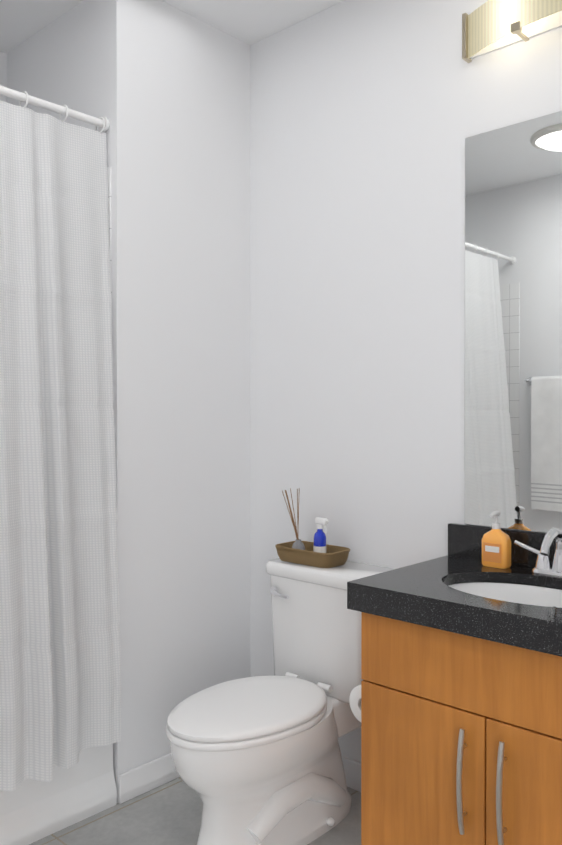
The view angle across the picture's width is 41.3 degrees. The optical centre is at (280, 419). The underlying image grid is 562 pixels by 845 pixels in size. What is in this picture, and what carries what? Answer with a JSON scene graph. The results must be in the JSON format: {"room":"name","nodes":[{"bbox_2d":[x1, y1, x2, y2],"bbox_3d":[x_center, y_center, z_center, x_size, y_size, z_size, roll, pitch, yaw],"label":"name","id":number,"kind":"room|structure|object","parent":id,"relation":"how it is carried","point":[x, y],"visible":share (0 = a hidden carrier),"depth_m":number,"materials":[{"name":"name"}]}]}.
{"room":"bathroom","nodes":[
{"label":"bathroom","id":0,"kind":"room"},
{"bbox_2d":[0,51,6,101],"bbox_3d":[-1.796,-0.093,2.384,0.100,2.780,1.890,0,1,43],"label":"wall","id":1,"kind":"structure","parent":0,"point":[3,73],"depth_m":3.02,"materials":[{"name":"white paint"}]},
{"bbox_2d":[6,0,99,131],"bbox_3d":[-0.872,-0.096,2.882,0.770,2.780,0.100,0,1,43],"label":"wall","id":2,"kind":"structure","parent":0,"point":[57,61],"depth_m":2.73,"materials":[{"name":"white paint"}]},
{"bbox_2d":[107,168,111,320],"bbox_3d":[-0.846,0.220,2.787,0.740,2.150,0.006,0,1,43],"label":"wall tile","id":3,"kind":"structure","parent":2,"relation":"attached to","point":[109,175],"depth_m":2.53,"materials":[{"name":"white tile"}]},
{"bbox_2d":[0,0,343,52],"bbox_3d":[-0.185,-1.506,1.368,3.830,0.060,2.620,0,1,43],"label":"ceiling","id":4,"kind":"structure","parent":0,"point":[249,22],"depth_m":2.74,"materials":[{"name":"white paint"}]},
{"bbox_2d":[100,0,250,802],"bbox_3d":[-0.373,-0.095,2.778,0.100,2.780,0.630,0,1,43],"label":"wall","id":5,"kind":"structure","parent":0,"point":[174,96],"depth_m":2.70,"materials":[{"name":"white paint"}]},
{"bbox_2d":[118,753,179,803],"bbox_3d":[-0.337,1.246,2.744,0.012,0.098,0.616,0,1,43],"label":"baseboard","id":6,"kind":"structure","parent":5,"relation":"attached to","point":[144,778],"depth_m":2.59,"materials":[{"name":"white paint"}]},
{"bbox_2d":[29,777,360,844],"bbox_3d":[-0.185,1.334,1.386,3.830,0.060,2.620,0,1,43],"label":"floor","id":7,"kind":"structure","parent":0,"point":[169,813],"depth_m":2.39,"materials":[{"name":"tile"}]},
{"bbox_2d":[0,744,116,844],"bbox_3d":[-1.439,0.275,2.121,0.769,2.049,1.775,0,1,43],"label":"bathtub","id":8,"kind":"object","parent":7,"relation":"on","point":[33,810],"visible":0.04,"depth_m":2.37,"materials":[{"name":"white ceramic"}]},
{"bbox_2d":[166,558,393,844],"bbox_3d":[-0.020,0.898,2.343,0.452,0.800,0.788,0,1,43],"label":"toilet","id":9,"kind":"object","parent":7,"relation":"on","point":[257,760],"visible":0.88,"depth_m":2.26,"materials":[{"name":"white ceramic"}]},
{"bbox_2d":[275,541,349,567],"bbox_3d":[0.109,0.469,2.602,0.262,0.053,0.150,0,1,43],"label":"tray","id":10,"kind":"object","parent":9,"relation":"on","point":[333,556],"visible":0.9,"depth_m":2.54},
{"bbox_2d":[282,488,304,549],"bbox_3d":[0.041,0.363,2.646,0.087,0.242,0.066,0,1,43],"label":"reed diffuser","id":11,"kind":"object","parent":10,"relation":"in","point":[298,544],"visible":0.75,"depth_m":2.63,"materials":[{"name":"brown wood"}]},
{"bbox_2d":[313,517,328,552],"bbox_3d":[0.140,0.411,2.573,0.060,0.146,0.045,0,1,43],"label":"spray bottle","id":12,"kind":"object","parent":10,"relation":"in","point":[319,545],"visible":0.77,"depth_m":2.56,"materials":[{"name":"blue plastic"}]},
{"bbox_2d":[347,571,561,844],"bbox_3d":[1.065,0.882,1.497,1.952,0.842,0.541,0,1,43],"label":"bathroom vanity","id":13,"kind":"object","parent":7,"relation":"on","point":[461,694],"depth_m":1.79,"materials":[{"name":"brown wood"}]},
{"bbox_2d":[349,685,360,721],"bbox_3d":[0.289,0.804,2.151,0.121,0.108,0.161,0,1,43],"label":"toilet paper","id":14,"kind":"object","parent":13,"relation":"attached to","point":[355,700],"visible":0.15,"depth_m":2.12,"materials":[{"name":"white paper"}]},
{"bbox_2d":[347,555,561,630],"bbox_3d":[1.069,0.467,1.499,1.952,0.071,0.531,0,1,43],"label":"countertop","id":15,"kind":"structure","parent":13,"relation":"on","point":[415,582],"depth_m":1.93,"materials":[{"name":"black stone"}]},
{"bbox_2d":[481,510,510,568],"bbox_3d":[0.623,0.345,2.166,0.080,0.163,0.057,0,1,43],"label":"soap dispenser","id":16,"kind":"object","parent":15,"relation":"on","point":[496,547],"visible":1,"depth_m":2.15,"materials":[{"name":"orange plastic"}]},
{"bbox_2d":[514,527,561,577],"bbox_3d":[0.736,0.358,2.008,0.262,0.138,0.149,0,1,43],"label":"faucet","id":17,"kind":"object","parent":15,"relation":"on","point":[544,565],"visible":1,"depth_m":2.03,"materials":[{"name":"silver metal"}]},
{"bbox_2d":[250,0,561,762],"bbox_3d":[0.957,-0.090,2.034,3.060,2.780,0.100,0,1,43],"label":"wall","id":18,"kind":"structure","parent":0,"point":[367,117],"depth_m":2.59,"materials":[{"name":"white paint"}]},
{"bbox_2d":[342,756,360,791],"bbox_3d":[0.202,1.246,2.671,0.898,0.098,0.012,0,1,43],"label":"baseboard","id":19,"kind":"structure","parent":18,"relation":"attached to","point":[352,769],"depth_m":2.62,"materials":[{"name":"white paint"}]},
{"bbox_2d":[448,523,554,566],"bbox_3d":[1.243,0.380,1.684,1.952,0.100,0.022,0,1,43],"label":"backsplash","id":20,"kind":"structure","parent":18,"relation":"attached to","point":[465,540],"depth_m":2.26,"materials":[{"name":"black stone"}]},
{"bbox_2d":[462,0,561,62],"bbox_3d":[0.789,-1.169,2.049,0.665,0.140,0.097,0,1,43],"label":"sconce","id":21,"kind":"object","parent":18,"relation":"attached to","point":[489,26],"visible":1,"depth_m":2.17,"materials":[{"name":"ribbed glass"},{"name":"brass"}]},
{"bbox_2d":[465,111,561,532],"bbox_3d":[1.250,-0.271,1.685,1.855,1.195,0.006,0,1,43],"label":"mirror","id":22,"kind":"object","parent":18,"relation":"attached to","point":[513,324],"visible":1,"depth_m":2.20,"materials":[{"name":"clear glass"}]},
{"bbox_3d":[-1.008,-0.080,0.422,3.730,2.780,0.100,0,1,43],"label":"wall","id":23,"kind":"structure","parent":0,"visible":0},
{"bbox_2d":[0,85,109,131],"bbox_3d":[-1.203,-1.000,1.892,0.048,0.048,1.788,0,1,43],"label":"shower curtain rod","id":24,"kind":"object","parent":23,"relation":"attached to","point":[40,103],"visible":0.79,"depth_m":2.39,"materials":[{"name":"white plastic"}]},
{"bbox_2d":[0,91,121,790],"bbox_3d":[-1.075,0.030,1.924,0.205,2.096,1.561,0,1,43],"label":"shower curtain","id":25,"kind":"object","parent":24,"relation":"hanging from","point":[60,676],"visible":1,"depth_m":2.32,"materials":[{"name":"white fabric"}]}
]}

